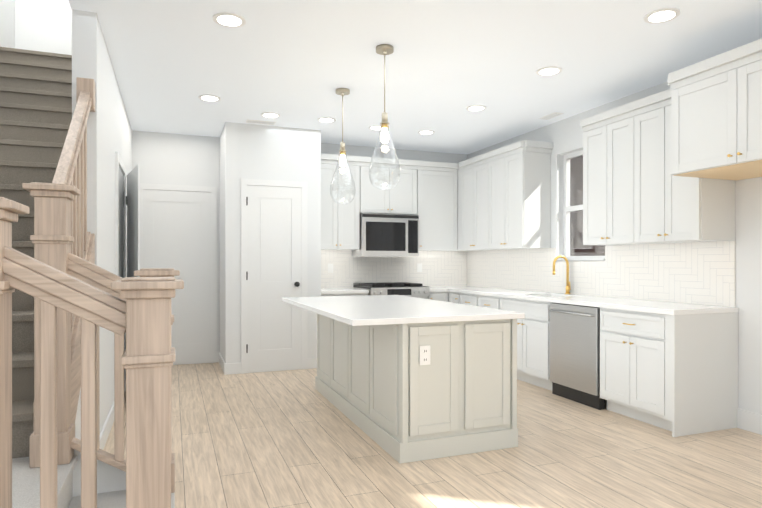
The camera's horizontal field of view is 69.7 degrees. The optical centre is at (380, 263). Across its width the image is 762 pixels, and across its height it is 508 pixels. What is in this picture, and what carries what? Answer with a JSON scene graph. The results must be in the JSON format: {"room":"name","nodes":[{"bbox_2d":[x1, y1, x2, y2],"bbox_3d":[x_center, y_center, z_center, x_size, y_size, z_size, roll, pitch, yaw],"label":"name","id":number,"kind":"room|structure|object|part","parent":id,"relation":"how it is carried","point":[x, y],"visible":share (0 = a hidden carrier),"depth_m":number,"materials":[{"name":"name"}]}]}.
{"room":"kitchen","nodes":[
{"label":"kitchen","id":0,"kind":"room"},
{"bbox_2d":[0,0,14,47],"bbox_3d":[-2.413,-1.514,1.773,0.140,5.400,8.520,0,0,-21],"label":"wall","id":1,"kind":"structure","parent":0,"point":[7,23],"depth_m":5.52,"materials":[{"name":"white paint"}]},
{"bbox_2d":[72,9,131,439],"bbox_3d":[-2.147,-1.518,4.256,0.130,5.400,4.070,0,0,-21],"label":"wall","id":2,"kind":"structure","parent":0,"point":[109,131],"depth_m":3.54,"materials":[{"name":"white paint"}]},
{"bbox_2d":[99,378,124,449],"bbox_3d":[-2.247,1.124,4.723,0.013,0.115,3.133,0,0,-21],"label":"baseboard","id":3,"kind":"structure","parent":2,"relation":"attached to","point":[104,434],"depth_m":3.69,"materials":[{"name":"white wood"}]},
{"bbox_2d":[115,152,125,390],"bbox_3d":[-2.246,0.148,4.730,0.020,2.066,0.852,0,0,-21],"label":"door frame","id":4,"kind":"structure","parent":2,"relation":"attached to","point":[120,219],"depth_m":4.73,"materials":[{"name":"white wood"}]},
{"bbox_2d":[126,164,139,276],"bbox_3d":[-2.172,0.179,4.777,0.023,1.985,0.711,0,0,-32],"label":"door","id":5,"kind":"structure","parent":2,"relation":"in","point":[133,218],"depth_m":4.70,"materials":[{"name":"white"}]},
{"bbox_2d":[15,0,219,352],"bbox_3d":[-1.454,-1.522,6.774,5.500,5.400,0.140,0,0,-21],"label":"wall","id":6,"kind":"structure","parent":0,"point":[159,158],"depth_m":6.26,"materials":[{"name":"white paint"}]},
{"bbox_2d":[143,190,210,363],"bbox_3d":[-2.360,0.166,6.346,0.740,2.005,0.014,0,0,-21],"label":"hall door","id":7,"kind":"structure","parent":6,"relation":"in","point":[176,230],"depth_m":6.37,"materials":[{"name":"white wood"}]},
{"bbox_2d":[140,183,216,362],"bbox_3d":[-2.360,0.136,6.345,0.872,2.086,0.020,0,0,-21],"label":"door frame","id":8,"kind":"structure","parent":6,"relation":"attached to","point":[213,190],"depth_m":6.47,"materials":[{"name":"white wood"}]},
{"bbox_2d":[173,353,217,364],"bbox_3d":[-2.356,1.122,6.352,0.930,0.115,0.013,0,0,-21],"label":"baseboard","id":9,"kind":"structure","parent":6,"relation":"attached to","point":[217,353],"depth_m":6.42,"materials":[{"name":"white wood"}]},
{"bbox_2d":[220,122,320,363],"bbox_3d":[-1.301,-0.161,6.348,1.040,2.680,0.770,0,0,-21],"label":"wall","id":10,"kind":"structure","parent":0,"point":[255,151],"depth_m":5.97,"materials":[{"name":"white paint"}]},
{"bbox_2d":[218,352,224,370],"bbox_3d":[-1.790,1.122,6.153,0.013,0.115,0.750,0,0,-21],"label":"baseboard","id":11,"kind":"structure","parent":10,"relation":"attached to","point":[220,359],"depth_m":6.25,"materials":[{"name":"white wood"}]},
{"bbox_2d":[223,358,316,374],"bbox_3d":[-1.167,1.122,5.982,1.053,0.115,0.013,0,0,-21],"label":"baseboard","id":12,"kind":"structure","parent":10,"relation":"attached to","point":[229,368],"depth_m":5.84,"materials":[{"name":"white wood"}]},
{"bbox_2d":[246,185,301,371],"bbox_3d":[-1.152,0.167,5.943,0.601,2.005,0.088,0,0,-21],"label":"pantry door","id":13,"kind":"structure","parent":10,"relation":"in","point":[274,268],"depth_m":5.97,"materials":[{"name":"white wood"}]},
{"bbox_3d":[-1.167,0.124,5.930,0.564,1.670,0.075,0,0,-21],"label":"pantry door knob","id":14,"kind":"part","parent":13,"relation":"part of","materials":[{"name":"white wood"}]},
{"bbox_2d":[241,178,307,373],"bbox_3d":[-1.161,0.136,5.979,0.722,2.086,0.020,0,0,-21],"label":"door frame","id":15,"kind":"structure","parent":10,"relation":"attached to","point":[244,182],"depth_m":5.91,"materials":[{"name":"white wood"}]},
{"bbox_2d":[321,143,466,286],"bbox_3d":[0.118,-0.163,7.227,2.240,2.680,0.140,0,0,-21],"label":"wall","id":16,"kind":"structure","parent":0,"point":[351,150],"depth_m":7.18,"materials":[{"name":"white paint"}]},
{"bbox_2d":[321,153,458,250],"bbox_3d":[0.055,-0.730,6.918,1.895,1.125,0.384,0,0,-21],"label":"upper cabinet","id":17,"kind":"object","parent":16,"relation":"attached to","point":[426,191],"visible":0.85,"depth_m":6.76,"materials":[{"name":"white paint"}]},
{"bbox_2d":[352,213,418,256],"bbox_3d":[0.056,-0.346,6.887,0.752,0.517,0.427,0,0,-21],"label":"microwave","id":18,"kind":"object","parent":17,"relation":"attached to","point":[389,235],"visible":1,"depth_m":6.69,"materials":[{"name":"silver metal"}]},
{"bbox_2d":[321,250,466,287],"bbox_3d":[0.145,0.072,7.156,2.233,0.479,0.008,0,0,-21],"label":"tile backsplash","id":19,"kind":"structure","parent":16,"relation":"attached to","point":[444,268],"depth_m":7.16,"materials":[{"name":"white tile"}]},
{"bbox_2d":[328,264,332,272],"bbox_3d":[-0.632,0.060,6.853,0.070,0.115,0.003,0,0,-21],"label":"outlet","id":20,"kind":"object","parent":19,"relation":"attached to","point":[330,267],"depth_m":6.85,"materials":[{"name":"white plastic"}]},
{"bbox_2d":[417,263,421,271],"bbox_3d":[0.517,0.059,7.292,0.070,0.115,0.003,0,0,-21],"label":"outlet","id":21,"kind":"object","parent":19,"relation":"attached to","point":[419,265],"depth_m":7.29,"materials":[{"name":"white plastic"}]},
{"bbox_2d":[68,0,761,153],"bbox_3d":[0.100,-1.555,2.732,5.520,0.120,8.800,0,0,-21],"label":"ceiling","id":22,"kind":"structure","parent":0,"point":[295,63],"depth_m":4.02,"materials":[{"name":"white paint"}]},
{"bbox_2d":[198,94,220,101],"bbox_3d":[-1.550,-1.494,4.950,0.196,0.009,0.196,0,0,-21],"label":"recessed light","id":23,"kind":"object","parent":22,"relation":"in","point":[209,98],"visible":1,"depth_m":4.94,"materials":[{"name":"white plastic"}]},
{"bbox_2d":[213,12,245,27],"bbox_3d":[-0.930,-1.491,3.356,0.196,0.009,0.196,0,0,-21],"label":"recessed light","id":24,"kind":"object","parent":22,"relation":"in","point":[228,19],"visible":1,"depth_m":3.34,"materials":[{"name":"white plastic"}]},
{"bbox_2d":[246,119,275,124],"bbox_3d":[-1.276,-1.496,5.804,0.300,0.008,0.110,0,0,-21],"label":"ceiling vent","id":25,"kind":"object","parent":22,"relation":"in","point":[260,122],"visible":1,"depth_m":5.79,"materials":[{"name":"white plastic"}]},
{"bbox_2d":[261,112,279,117],"bbox_3d":[-1.115,-1.495,5.523,0.196,0.009,0.196,0,0,-21],"label":"recessed light","id":26,"kind":"object","parent":22,"relation":"in","point":[270,115],"visible":1,"depth_m":5.51,"materials":[{"name":"white plastic"}]},
{"bbox_2d":[317,117,335,122],"bbox_3d":[-0.567,-1.495,5.711,0.196,0.009,0.196,0,0,-21],"label":"recessed light","id":27,"kind":"object","parent":22,"relation":"in","point":[326,119],"visible":0.96,"depth_m":5.68,"materials":[{"name":"white plastic"}]},
{"bbox_2d":[330,88,355,203],"bbox_3d":[-0.331,-1.003,4.731,0.222,0.990,0.222,0,0,-21],"label":"pendant light","id":28,"kind":"object","parent":22,"relation":"hanging from","point":[342,92],"visible":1,"depth_m":4.71,"materials":[{"name":"clear glass"}]},
{"bbox_2d":[369,125,380,129],"bbox_3d":[-0.040,-1.496,6.041,0.196,0.009,0.196,0,0,-21],"label":"recessed light","id":29,"kind":"object","parent":22,"relation":"in","point":[375,127],"visible":0.6,"depth_m":6.01,"materials":[{"name":"white plastic"}]},
{"bbox_2d":[369,44,400,189],"bbox_3d":[0.026,-1.002,3.797,0.222,0.990,0.222,0,0,-21],"label":"pendant light","id":30,"kind":"object","parent":22,"relation":"hanging from","point":[384,49],"visible":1,"depth_m":3.78,"materials":[{"name":"clear glass"}]},
{"bbox_2d":[418,130,434,134],"bbox_3d":[0.521,-1.496,6.255,0.196,0.009,0.196,0,0,-21],"label":"recessed light","id":31,"kind":"object","parent":22,"relation":"in","point":[425,132],"visible":0.96,"depth_m":6.24,"materials":[{"name":"white plastic"}]},
{"bbox_2d":[466,105,486,110],"bbox_3d":[0.918,-1.494,5.272,0.196,0.009,0.196,0,0,-21],"label":"recessed light","id":32,"kind":"object","parent":22,"relation":"in","point":[476,108],"visible":0.98,"depth_m":5.26,"materials":[{"name":"white plastic"}]},
{"bbox_2d":[536,66,561,75],"bbox_3d":[1.307,-1.493,4.253,0.196,0.009,0.196,0,0,-21],"label":"recessed light","id":33,"kind":"object","parent":22,"relation":"in","point":[549,71],"visible":0.96,"depth_m":4.24,"materials":[{"name":"white plastic"}]},
{"bbox_2d":[539,112,563,119],"bbox_3d":[1.728,-1.495,5.560,0.110,0.008,0.260,0,0,-21],"label":"ceiling vent","id":34,"kind":"object","parent":22,"relation":"in","point":[551,115],"visible":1,"depth_m":5.55,"materials":[{"name":"white plastic"}]},
{"bbox_2d":[644,8,679,23],"bbox_3d":[1.693,-1.491,3.298,0.196,0.009,0.196,0,0,-21],"label":"recessed light","id":35,"kind":"object","parent":22,"relation":"in","point":[662,15],"visible":0.96,"depth_m":3.28,"materials":[{"name":"white plastic"}]},
{"bbox_2d":[104,362,761,507],"bbox_3d":[0.165,1.215,2.762,5.660,0.060,8.800,0,0,-21],"label":"floor","id":36,"kind":"structure","parent":0,"point":[286,439],"depth_m":3.28,"materials":[{"name":"brown wood"}]},
{"bbox_2d":[0,47,183,507],"bbox_3d":[-2.205,-0.422,3.645,1.580,3.210,5.170,0,0,-21],"label":"staircase","id":37,"kind":"structure","parent":36,"relation":"on","point":[63,297],"depth_m":2.22,"materials":[{"name":"wood"}]},
{"bbox_2d":[321,293,367,296],"bbox_3d":[-0.521,0.763,6.576,0.575,0.830,0.616,0,0,-21],"label":"base cabinet","id":38,"kind":"object","parent":36,"relation":"on","point":[354,294],"depth_m":6.32,"materials":[{"name":"white paint"}]},
{"bbox_2d":[321,288,368,293],"bbox_3d":[-0.518,0.331,6.571,0.575,0.035,0.627,0,0,-21],"label":"countertop","id":39,"kind":"structure","parent":38,"relation":"on","point":[323,290],"depth_m":6.31,"materials":[{"name":"white stone"}]},
{"bbox_2d":[353,282,428,298],"bbox_3d":[0.125,0.713,6.762,0.748,0.930,0.713,0,0,-21],"label":"range","id":40,"kind":"object","parent":36,"relation":"on","point":[418,290],"visible":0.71,"depth_m":6.53,"materials":[{"name":"silver metal"}]},
{"bbox_2d":[315,315,517,463],"bbox_3d":[0.138,0.767,4.324,0.833,0.829,2.049,0,0,-21],"label":"kitchen island","id":41,"kind":"object","parent":36,"relation":"on","point":[400,379],"depth_m":3.42,"materials":[{"name":"grey paint"}]},
{"bbox_2d":[282,295,524,326],"bbox_3d":[0.002,0.335,4.282,1.160,0.035,2.120,0,0,-21],"label":"island countertop","id":42,"kind":"structure","parent":41,"relation":"on","point":[368,310],"depth_m":3.69,"materials":[{"name":"white stone"}]},
{"bbox_3d":[0.265,0.551,3.277,0.070,0.115,0.006,0,0,-21],"label":"outlet panel","id":43,"kind":"part","parent":41,"relation":"part of","materials":[{"name":"white plastic"}]},
{"bbox_2d":[428,291,448,301],"bbox_3d":[0.600,0.762,7.004,0.296,0.830,0.616,0,0,-21],"label":"base cabinet","id":44,"kind":"object","parent":36,"relation":"on","point":[441,296],"depth_m":6.73,"materials":[{"name":"white paint"}]},
{"bbox_2d":[429,286,447,291],"bbox_3d":[0.584,0.330,6.984,0.251,0.035,0.642,0,0,-21],"label":"countertop","id":45,"kind":"structure","parent":44,"relation":"on","point":[431,289],"depth_m":6.73,"materials":[{"name":"white stone"}]},
{"bbox_2d":[449,292,452,302],"bbox_3d":[1.186,0.763,6.700,0.616,0.830,0.333,0,0,-21],"label":"base cabinet","id":46,"kind":"object","parent":36,"relation":"on","point":[450,293],"depth_m":6.71,"materials":[{"name":"white paint"}]},
{"bbox_2d":[453,292,472,305],"bbox_3d":[1.293,0.763,6.420,0.616,0.830,0.555,0,0,-21],"label":"base cabinet","id":47,"kind":"object","parent":36,"relation":"on","point":[460,298],"depth_m":6.43,"materials":[{"name":"white paint"}]},
{"bbox_2d":[473,294,492,307],"bbox_3d":[1.445,0.764,6.023,0.616,0.830,0.585,0,0,-21],"label":"base cabinet","id":48,"kind":"object","parent":36,"relation":"on","point":[478,300],"depth_m":6.02,"materials":[{"name":"white paint"}]},
{"bbox_2d":[493,296,551,390],"bbox_3d":[1.653,0.765,5.478,0.616,0.830,0.890,0,0,-21],"label":"base cabinet","id":49,"kind":"object","parent":36,"relation":"on","point":[533,331],"depth_m":5.21,"materials":[{"name":"white paint"}]},
{"bbox_2d":[549,303,604,409],"bbox_3d":[1.898,0.769,4.772,0.648,0.825,0.588,0,0,-21],"label":"dishwasher","id":50,"kind":"object","parent":36,"relation":"on","point":[575,353],"visible":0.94,"depth_m":4.63,"materials":[{"name":"silver metal"}]},
{"bbox_2d":[600,308,737,436],"bbox_3d":[2.155,0.767,4.162,0.617,0.830,0.718,0,0,-21],"label":"base cabinet","id":51,"kind":"object","parent":36,"relation":"on","point":[677,375],"depth_m":3.88,"materials":[{"name":"white paint"}]},
{"bbox_2d":[432,286,738,314],"bbox_3d":[1.586,0.332,5.633,0.630,0.035,3.882,0,0,-21],"label":"countertop","id":52,"kind":"structure","parent":51,"relation":"on","point":[662,307],"depth_m":4.54,"materials":[{"name":"white stone"}]},
{"bbox_2d":[552,255,570,293],"bbox_3d":[1.828,0.116,5.515,0.210,0.398,0.082,0,0,-21],"label":"faucet","id":53,"kind":"object","parent":52,"relation":"on","point":[568,288],"visible":1,"depth_m":5.54,"materials":[{"name":"gold metal"}]},
{"bbox_2d":[467,82,761,413],"bbox_3d":[2.734,-0.157,3.741,0.160,2.680,8.800,0,0,-21],"label":"wall","id":54,"kind":"structure","parent":0,"point":[564,136],"depth_m":3.92,"materials":[{"name":"white paint"}]},
{"bbox_2d":[455,169,458,250],"bbox_3d":[1.113,-0.730,7.257,0.354,1.125,0.506,0,0,-21],"label":"upper cabinet","id":55,"kind":"object","parent":54,"relation":"attached to","point":[458,169],"depth_m":7.12,"materials":[{"name":"white paint"}]},
{"bbox_2d":[459,154,482,250],"bbox_3d":[1.312,-0.729,6.736,0.354,1.125,0.727,0,0,-21],"label":"upper cabinet","id":56,"kind":"object","parent":54,"relation":"attached to","point":[470,170],"depth_m":6.75,"materials":[{"name":"white paint"}]},
{"bbox_2d":[483,140,550,249],"bbox_3d":[1.529,-0.728,6.166,0.354,1.125,0.732,0,0,-21],"label":"upper cabinet","id":57,"kind":"object","parent":54,"relation":"attached to","point":[504,198],"depth_m":5.88,"materials":[{"name":"white paint"}]},
{"bbox_2d":[557,150,604,259],"bbox_3d":[2.040,-0.590,5.488,0.160,1.120,0.700,0,0,-21],"label":"kitchen window","id":58,"kind":"structure","parent":54,"relation":"in","point":[568,209],"depth_m":5.74,"materials":[{"name":"white wood"}]},
{"bbox_2d":[467,241,734,306],"bbox_3d":[1.874,0.074,5.752,0.008,0.479,3.847,0,0,-21],"label":"tile backsplash","id":59,"kind":"structure","parent":54,"relation":"attached to","point":[702,273],"depth_m":4.86,"materials":[{"name":"white tile"}]},
{"bbox_2d":[581,89,734,245],"bbox_3d":[2.167,-0.726,4.454,0.384,1.125,1.215,0,0,-21],"label":"upper cabinet","id":60,"kind":"object","parent":54,"relation":"attached to","point":[636,191],"visible":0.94,"depth_m":4.30,"materials":[{"name":"white paint"}]},
{"bbox_2d":[667,38,761,179],"bbox_3d":[2.413,-0.941,3.414,0.666,0.690,0.980,0,0,-21],"label":"upper cabinet","id":61,"kind":"object","parent":54,"relation":"attached to","point":[716,117],"visible":1,"depth_m":3.42,"materials":[{"name":"white paint"}]},
{"bbox_2d":[737,408,761,434],"bbox_3d":[2.947,1.115,2.947,0.013,0.140,2.120,0,0,-21],"label":"baseboard","id":62,"kind":"structure","parent":54,"relation":"attached to","point":[750,421],"depth_m":3.85,"materials":[{"name":"white wood"}]},
{"label":"outside","id":63,"kind":"structure","parent":0,"visible":0},
{"bbox_2d":[570,156,605,255],"bbox_3d":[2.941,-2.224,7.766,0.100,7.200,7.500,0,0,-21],"label":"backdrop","id":64,"kind":"structure","parent":63,"point":[598,249],"depth_m":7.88,"materials":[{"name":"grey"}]}
]}

